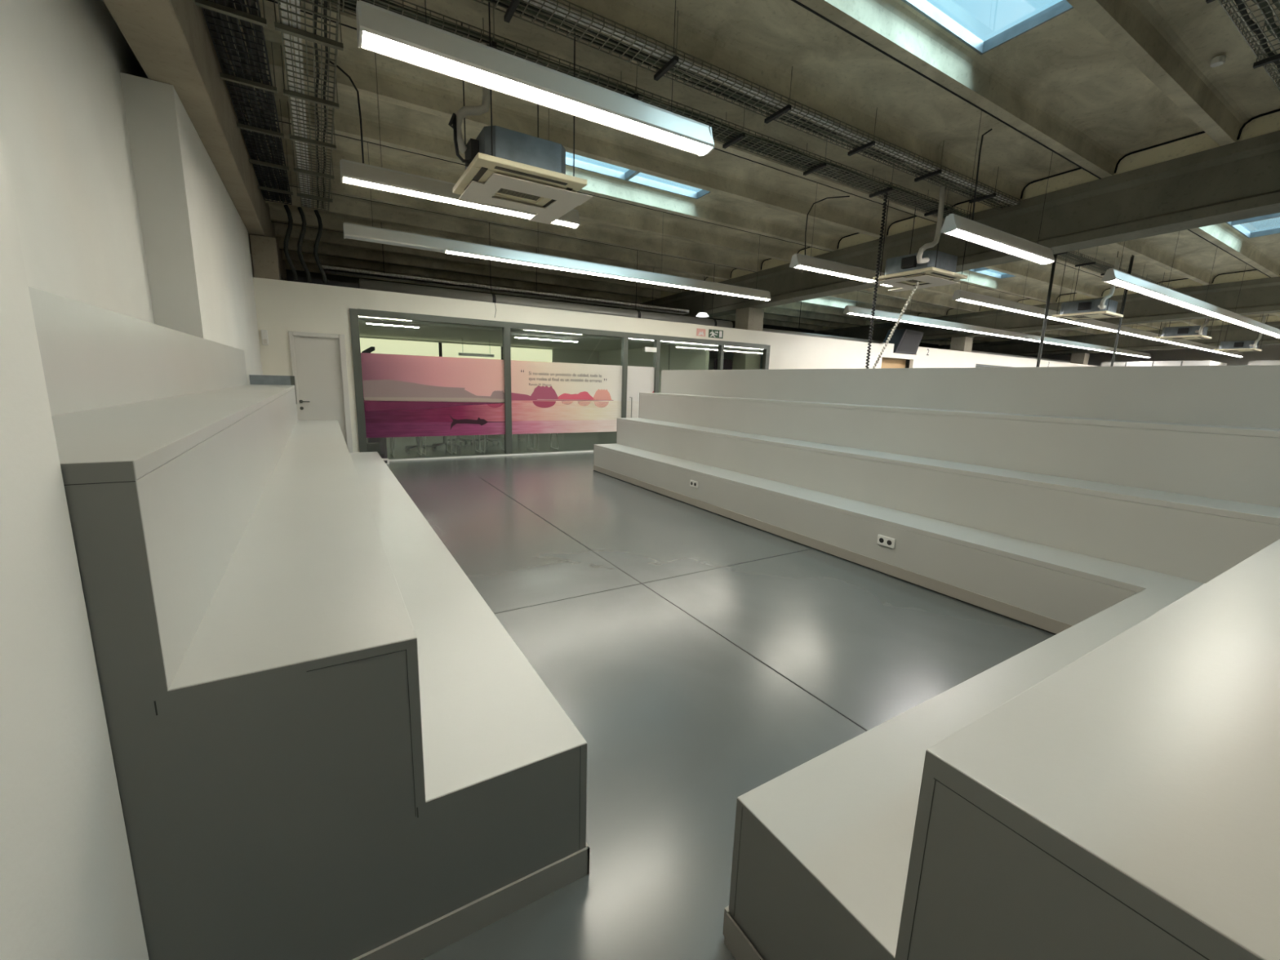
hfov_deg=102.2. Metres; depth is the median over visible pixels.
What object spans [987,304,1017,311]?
diffuser
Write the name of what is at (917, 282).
cable
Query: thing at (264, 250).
concrete column
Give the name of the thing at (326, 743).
bench
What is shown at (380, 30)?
light
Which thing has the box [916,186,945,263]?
drain pipe
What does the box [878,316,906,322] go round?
diffuser
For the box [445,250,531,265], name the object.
diffuser
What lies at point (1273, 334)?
diffuser
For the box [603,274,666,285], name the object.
diffuser
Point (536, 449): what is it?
wire chair
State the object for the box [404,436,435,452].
office chair
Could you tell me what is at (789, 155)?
cable tray
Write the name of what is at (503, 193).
grille
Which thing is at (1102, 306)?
drain pipe
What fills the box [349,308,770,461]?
window
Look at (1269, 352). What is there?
wall
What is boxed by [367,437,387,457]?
tall cabinet
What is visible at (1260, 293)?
concrete beam
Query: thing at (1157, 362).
box
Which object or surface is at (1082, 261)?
cable tray
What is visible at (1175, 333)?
air conditioner
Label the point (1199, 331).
drain pipe
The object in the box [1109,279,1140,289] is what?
diffuser
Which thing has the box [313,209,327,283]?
cable bundle
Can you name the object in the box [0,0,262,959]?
wall
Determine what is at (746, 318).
concrete column
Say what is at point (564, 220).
diffuser
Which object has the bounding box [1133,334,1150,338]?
diffuser
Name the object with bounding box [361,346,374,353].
monitor
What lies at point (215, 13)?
cable tray
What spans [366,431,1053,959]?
floor
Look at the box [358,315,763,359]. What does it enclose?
window
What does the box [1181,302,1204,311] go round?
diffuser
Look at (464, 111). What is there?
drain pipe
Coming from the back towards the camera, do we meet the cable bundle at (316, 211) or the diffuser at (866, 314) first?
the diffuser at (866, 314)
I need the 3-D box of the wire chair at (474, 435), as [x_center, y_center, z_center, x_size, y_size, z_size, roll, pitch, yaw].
[-3.535,-0.984,10.441,0.506,0.837,0.447,-5,12,-31]
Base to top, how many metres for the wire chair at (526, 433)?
0.837 m
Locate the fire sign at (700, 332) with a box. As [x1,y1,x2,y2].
[696,328,705,336]
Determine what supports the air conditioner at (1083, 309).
hanging from the ceiling
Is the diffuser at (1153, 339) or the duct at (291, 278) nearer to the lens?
the duct at (291, 278)
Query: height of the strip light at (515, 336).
0.054 m
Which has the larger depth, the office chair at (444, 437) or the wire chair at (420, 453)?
the office chair at (444, 437)
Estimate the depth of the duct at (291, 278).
8.74 m
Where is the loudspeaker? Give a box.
[883,328,924,354]
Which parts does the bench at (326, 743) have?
panel, panel, skirting, skirting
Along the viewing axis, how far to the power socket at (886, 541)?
4.24 m
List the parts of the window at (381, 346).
frame, frame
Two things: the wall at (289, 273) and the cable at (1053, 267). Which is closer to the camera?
the cable at (1053, 267)
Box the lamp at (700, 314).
[696,277,708,316]
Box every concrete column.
[248,234,280,279]
[732,306,764,369]
[949,336,973,351]
[1070,352,1089,364]
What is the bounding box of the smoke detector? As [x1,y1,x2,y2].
[1209,54,1226,66]
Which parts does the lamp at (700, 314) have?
lamp shade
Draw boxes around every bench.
[28,286,589,959]
[593,364,1279,959]
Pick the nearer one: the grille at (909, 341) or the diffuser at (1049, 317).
the diffuser at (1049, 317)
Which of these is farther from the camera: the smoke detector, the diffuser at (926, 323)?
the diffuser at (926, 323)
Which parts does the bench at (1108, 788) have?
panel, skirting, skirting, panel, panel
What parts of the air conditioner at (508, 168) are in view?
hanger rod, deflector plate, hanger rod, deflector plate, frame panel, hanger rod, deflector plate, deflector plate, hanger rod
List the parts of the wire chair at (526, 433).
leg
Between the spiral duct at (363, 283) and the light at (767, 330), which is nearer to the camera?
the spiral duct at (363, 283)
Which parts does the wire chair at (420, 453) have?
leg, leg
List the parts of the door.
handle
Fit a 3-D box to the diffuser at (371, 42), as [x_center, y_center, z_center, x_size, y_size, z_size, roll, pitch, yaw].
[-1.016,-2.465,3.124,1.181,0.057,0.124,-5,12,-31]
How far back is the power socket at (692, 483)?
6.42 m
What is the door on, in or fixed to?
in the wall at (282, 307)
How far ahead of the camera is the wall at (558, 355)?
16.80 m
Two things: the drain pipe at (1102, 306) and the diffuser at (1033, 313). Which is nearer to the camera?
the drain pipe at (1102, 306)
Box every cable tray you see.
[194,0,293,204]
[273,0,343,211]
[299,0,972,218]
[321,222,688,314]
[473,0,1021,210]
[1053,246,1176,290]
[1205,0,1279,90]
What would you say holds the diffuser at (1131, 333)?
attached to the light at (966, 296)
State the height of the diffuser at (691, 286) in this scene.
0.057 m
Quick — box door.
[288,331,353,453]
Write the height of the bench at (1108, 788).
1.735 m
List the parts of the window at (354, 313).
blind rail, door handle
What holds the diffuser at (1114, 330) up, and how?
attached to the light at (966, 296)
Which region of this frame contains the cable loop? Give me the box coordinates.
[448,112,471,163]
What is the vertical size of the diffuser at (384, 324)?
0.010 m
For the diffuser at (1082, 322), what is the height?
0.057 m
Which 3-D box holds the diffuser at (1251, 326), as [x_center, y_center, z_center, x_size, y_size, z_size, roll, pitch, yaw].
[15.072,-3.777,12.729,1.186,0.057,0.124,-5,12,-31]
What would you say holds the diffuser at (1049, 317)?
attached to the light at (966, 296)
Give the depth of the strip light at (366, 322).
9.98 m
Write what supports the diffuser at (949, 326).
attached to the light at (848, 309)
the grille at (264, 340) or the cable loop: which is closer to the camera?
the cable loop
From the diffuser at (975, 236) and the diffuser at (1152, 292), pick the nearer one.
the diffuser at (975, 236)
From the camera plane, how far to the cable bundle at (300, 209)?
8.18 m
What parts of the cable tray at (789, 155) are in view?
hanger rod, hanger rod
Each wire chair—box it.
[390,436,422,456]
[421,435,452,455]
[450,435,480,453]
[478,434,504,452]
[511,433,533,450]
[529,433,558,450]
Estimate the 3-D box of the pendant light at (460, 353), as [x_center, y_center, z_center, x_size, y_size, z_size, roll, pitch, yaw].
[-4.304,-3.478,13.573,0.900,0.440,0.100,-5,12,-31]
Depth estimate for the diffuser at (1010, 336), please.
16.45 m
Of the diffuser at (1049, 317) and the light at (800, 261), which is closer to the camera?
the light at (800, 261)
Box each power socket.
[689,480,697,488]
[876,534,895,548]
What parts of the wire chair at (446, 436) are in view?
leg, leg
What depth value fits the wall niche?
16.66 m
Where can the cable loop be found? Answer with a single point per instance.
(452, 122)
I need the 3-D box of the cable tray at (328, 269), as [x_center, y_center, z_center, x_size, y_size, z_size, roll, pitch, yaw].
[-2.323,-4.704,11.620,8.350,1.090,0.300,-5,12,-31]
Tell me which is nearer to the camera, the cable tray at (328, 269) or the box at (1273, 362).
the cable tray at (328, 269)
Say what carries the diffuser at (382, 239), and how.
attached to the light at (351, 231)
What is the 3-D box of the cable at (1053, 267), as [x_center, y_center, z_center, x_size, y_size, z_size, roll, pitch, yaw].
[8.176,-2.445,10.587,0.143,4.186,0.055,-5,12,-31]
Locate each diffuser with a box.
[343,177,472,207]
[345,235,445,253]
[362,31,566,108]
[366,323,418,328]
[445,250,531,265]
[472,203,577,227]
[531,263,604,275]
[563,98,710,154]
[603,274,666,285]
[666,284,721,293]
[720,292,768,300]
[794,265,848,277]
[846,275,891,286]
[848,312,879,318]
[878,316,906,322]
[906,321,933,326]
[932,324,956,329]
[949,229,1007,248]
[956,298,989,306]
[956,328,978,333]
[978,332,999,335]
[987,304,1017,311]
[997,335,1017,338]
[1000,245,1051,263]
[1015,310,1042,316]
[1017,337,1035,341]
[1040,315,1065,321]
[1062,320,1085,325]
[1083,324,1103,328]
[1102,328,1120,332]
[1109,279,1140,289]
[1120,331,1136,335]
[1133,288,1164,297]
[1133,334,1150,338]
[1150,337,1164,341]
[1159,296,1185,305]
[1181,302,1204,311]
[1199,309,1219,316]
[1216,315,1235,321]
[1231,320,1248,325]
[1244,324,1260,329]
[1256,328,1271,333]
[1268,332,1279,337]
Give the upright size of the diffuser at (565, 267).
0.057 m
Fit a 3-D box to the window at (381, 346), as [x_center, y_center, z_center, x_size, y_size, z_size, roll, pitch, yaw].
[-5.214,-3.685,15.153,5.600,0.590,0.060,-5,12,-31]
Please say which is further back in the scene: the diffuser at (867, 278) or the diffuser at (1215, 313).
the diffuser at (1215, 313)
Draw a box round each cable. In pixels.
[329,60,364,163]
[804,195,849,255]
[865,191,888,368]
[872,281,919,368]
[971,128,992,220]
[1035,253,1057,367]
[1110,254,1134,366]
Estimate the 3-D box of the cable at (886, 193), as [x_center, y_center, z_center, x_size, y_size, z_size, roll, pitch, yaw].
[3.445,-2.055,7.738,0.052,4.205,0.052,9,13,35]
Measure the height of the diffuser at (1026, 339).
0.057 m
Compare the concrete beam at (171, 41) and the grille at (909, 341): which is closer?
the concrete beam at (171, 41)
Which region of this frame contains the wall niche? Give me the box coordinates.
[880,357,906,368]
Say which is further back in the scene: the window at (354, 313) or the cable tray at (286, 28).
the window at (354, 313)
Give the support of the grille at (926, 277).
attached to the air conditioner at (904, 272)
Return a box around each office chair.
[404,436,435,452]
[431,435,459,449]
[447,435,472,444]
[475,435,499,444]
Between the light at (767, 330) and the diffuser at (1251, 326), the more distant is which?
the light at (767, 330)
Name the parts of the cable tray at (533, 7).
hanger rod, hanger rod, hanger rod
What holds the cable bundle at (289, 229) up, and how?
hanging from the cable tray at (215, 13)
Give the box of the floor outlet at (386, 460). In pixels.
[382,457,389,464]
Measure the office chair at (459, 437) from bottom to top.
1.279 m
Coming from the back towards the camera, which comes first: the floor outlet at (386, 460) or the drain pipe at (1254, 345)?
the drain pipe at (1254, 345)
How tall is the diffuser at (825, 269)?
0.057 m
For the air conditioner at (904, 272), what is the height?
1.447 m
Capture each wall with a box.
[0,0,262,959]
[253,277,1099,452]
[285,269,983,368]
[359,336,714,369]
[598,343,710,392]
[1026,344,1279,366]
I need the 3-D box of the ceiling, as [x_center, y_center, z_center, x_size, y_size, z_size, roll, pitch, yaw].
[11.855,-5.270,13.503,37.700,0.914,23.310,-5,12,-31]
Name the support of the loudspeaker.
attached to the wall at (282, 307)
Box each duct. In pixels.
[287,275,359,288]
[359,222,733,328]
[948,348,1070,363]
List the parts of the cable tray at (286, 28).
hanger rod, hanger rod, hanger rod, hanger rod, hanger rod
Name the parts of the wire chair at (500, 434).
leg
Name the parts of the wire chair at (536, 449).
leg, leg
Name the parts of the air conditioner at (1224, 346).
frame panel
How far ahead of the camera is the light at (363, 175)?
5.11 m
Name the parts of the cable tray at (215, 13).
hanger rod, hanger rod, hanger rod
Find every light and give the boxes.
[339,159,536,219]
[342,142,771,301]
[355,0,714,155]
[365,320,419,328]
[458,337,493,357]
[513,335,577,342]
[551,208,580,228]
[762,301,883,343]
[789,186,892,287]
[843,288,1151,358]
[940,111,1054,264]
[951,262,1243,357]
[1101,231,1279,338]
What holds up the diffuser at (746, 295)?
attached to the light at (351, 231)
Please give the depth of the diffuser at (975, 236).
6.13 m
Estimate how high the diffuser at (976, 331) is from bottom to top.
0.057 m
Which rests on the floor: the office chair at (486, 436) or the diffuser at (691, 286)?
the office chair at (486, 436)
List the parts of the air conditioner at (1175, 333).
frame panel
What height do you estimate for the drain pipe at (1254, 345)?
1.038 m
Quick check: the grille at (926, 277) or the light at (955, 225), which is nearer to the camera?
the light at (955, 225)
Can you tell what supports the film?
attached to the window at (354, 313)
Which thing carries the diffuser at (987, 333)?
attached to the light at (848, 309)
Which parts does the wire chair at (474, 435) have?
leg, leg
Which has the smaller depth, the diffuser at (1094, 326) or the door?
the door
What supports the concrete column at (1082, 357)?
on the floor
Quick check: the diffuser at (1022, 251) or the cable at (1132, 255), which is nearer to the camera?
the diffuser at (1022, 251)
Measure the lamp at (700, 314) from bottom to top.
1.180 m
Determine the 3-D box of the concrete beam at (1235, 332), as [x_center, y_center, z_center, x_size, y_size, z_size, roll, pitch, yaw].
[22.742,-5.707,20.063,0.460,1.583,22.000,-5,12,-31]
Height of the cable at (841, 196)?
0.880 m
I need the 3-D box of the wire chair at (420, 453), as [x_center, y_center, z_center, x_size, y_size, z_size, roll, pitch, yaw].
[-4.492,-0.904,9.865,0.506,0.837,0.447,-5,12,-31]
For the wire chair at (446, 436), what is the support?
on the floor
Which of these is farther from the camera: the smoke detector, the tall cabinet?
the tall cabinet
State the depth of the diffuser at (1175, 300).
9.60 m
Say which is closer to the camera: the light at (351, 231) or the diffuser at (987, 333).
the light at (351, 231)
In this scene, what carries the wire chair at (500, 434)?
on the floor
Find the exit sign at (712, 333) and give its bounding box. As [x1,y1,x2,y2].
[708,328,723,338]
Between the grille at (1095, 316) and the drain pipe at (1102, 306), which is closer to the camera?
the drain pipe at (1102, 306)
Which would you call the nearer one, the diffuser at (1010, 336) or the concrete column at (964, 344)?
the diffuser at (1010, 336)
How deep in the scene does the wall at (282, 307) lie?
9.76 m
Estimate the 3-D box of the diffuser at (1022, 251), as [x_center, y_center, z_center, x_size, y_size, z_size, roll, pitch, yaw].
[5.081,-2.968,6.795,1.221,0.057,0.124,-5,12,-31]
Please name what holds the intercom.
attached to the wall at (282, 307)
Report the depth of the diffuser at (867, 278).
8.54 m
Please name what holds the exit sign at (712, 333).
attached to the wall at (282, 307)
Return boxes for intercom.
[260,329,268,345]
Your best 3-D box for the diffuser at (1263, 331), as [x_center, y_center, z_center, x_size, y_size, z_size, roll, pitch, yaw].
[16.106,-3.862,13.351,1.186,0.057,0.124,-5,12,-31]
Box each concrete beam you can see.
[102,0,287,280]
[619,108,1279,318]
[813,269,1279,341]
[937,315,1279,355]
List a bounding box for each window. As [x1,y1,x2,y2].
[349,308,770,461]
[358,315,763,359]
[360,337,551,362]
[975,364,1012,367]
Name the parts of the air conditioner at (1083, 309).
hanger rod, hanger rod, frame panel, hanger rod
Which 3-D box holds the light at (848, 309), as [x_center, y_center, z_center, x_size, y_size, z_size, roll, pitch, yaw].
[13.859,-5.343,17.625,20.824,1.263,0.178,-5,12,-31]
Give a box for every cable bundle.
[283,204,297,279]
[297,207,311,281]
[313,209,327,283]
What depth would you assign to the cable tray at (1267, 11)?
4.08 m
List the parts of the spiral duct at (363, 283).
hanger rod, hanger rod, hanger rod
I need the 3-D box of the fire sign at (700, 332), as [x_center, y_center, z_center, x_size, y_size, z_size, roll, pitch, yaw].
[1.443,-3.484,12.189,0.260,0.170,0.012,-5,12,-31]
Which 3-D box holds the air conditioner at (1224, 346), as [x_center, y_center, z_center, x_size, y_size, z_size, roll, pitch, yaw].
[20.529,-5.131,17.589,0.950,1.429,0.950,-5,12,-31]
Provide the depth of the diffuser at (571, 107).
3.70 m
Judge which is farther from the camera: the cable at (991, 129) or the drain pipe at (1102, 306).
the drain pipe at (1102, 306)
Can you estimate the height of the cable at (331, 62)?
0.799 m
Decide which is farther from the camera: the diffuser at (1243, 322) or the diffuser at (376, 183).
the diffuser at (1243, 322)
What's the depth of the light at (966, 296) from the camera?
12.41 m
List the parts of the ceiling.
skylight frame, skylight frame, skylight frame, skylight frame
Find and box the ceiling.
[213,0,1279,345]
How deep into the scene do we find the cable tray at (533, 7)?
4.98 m
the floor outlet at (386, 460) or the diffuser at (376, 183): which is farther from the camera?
the floor outlet at (386, 460)
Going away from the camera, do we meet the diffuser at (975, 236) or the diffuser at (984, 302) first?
the diffuser at (975, 236)
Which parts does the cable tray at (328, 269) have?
hanger rod, hanger rod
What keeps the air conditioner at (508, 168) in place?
hanging from the ceiling
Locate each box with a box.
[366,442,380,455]
[1100,360,1226,366]
[1248,360,1279,364]
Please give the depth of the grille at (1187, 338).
14.71 m
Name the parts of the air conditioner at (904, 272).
hanger rod, deflector plate, deflector plate, hanger rod, deflector plate, frame panel, deflector plate, hanger rod, hanger rod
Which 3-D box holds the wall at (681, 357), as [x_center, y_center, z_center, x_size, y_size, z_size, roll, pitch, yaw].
[0.121,-2.597,15.187,0.100,2.500,5.790,-5,12,-31]
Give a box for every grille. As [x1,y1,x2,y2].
[262,338,266,343]
[495,172,555,202]
[897,330,921,352]
[902,273,943,283]
[1069,314,1105,318]
[1168,337,1198,339]
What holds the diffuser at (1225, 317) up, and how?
attached to the light at (1113, 276)
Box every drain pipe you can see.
[455,42,490,154]
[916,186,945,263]
[1097,257,1119,309]
[1195,318,1209,334]
[1248,315,1266,347]
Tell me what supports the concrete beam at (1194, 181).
attached to the ceiling
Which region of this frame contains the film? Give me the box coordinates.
[360,352,654,437]
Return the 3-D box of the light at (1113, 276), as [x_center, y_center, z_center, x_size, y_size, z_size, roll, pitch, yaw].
[16.641,-4.557,13.539,21.784,1.395,0.178,-5,12,-31]
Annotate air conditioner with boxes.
[452,1,592,224]
[869,182,972,292]
[1051,251,1131,320]
[1154,317,1213,340]
[1213,313,1268,351]
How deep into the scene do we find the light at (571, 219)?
6.01 m

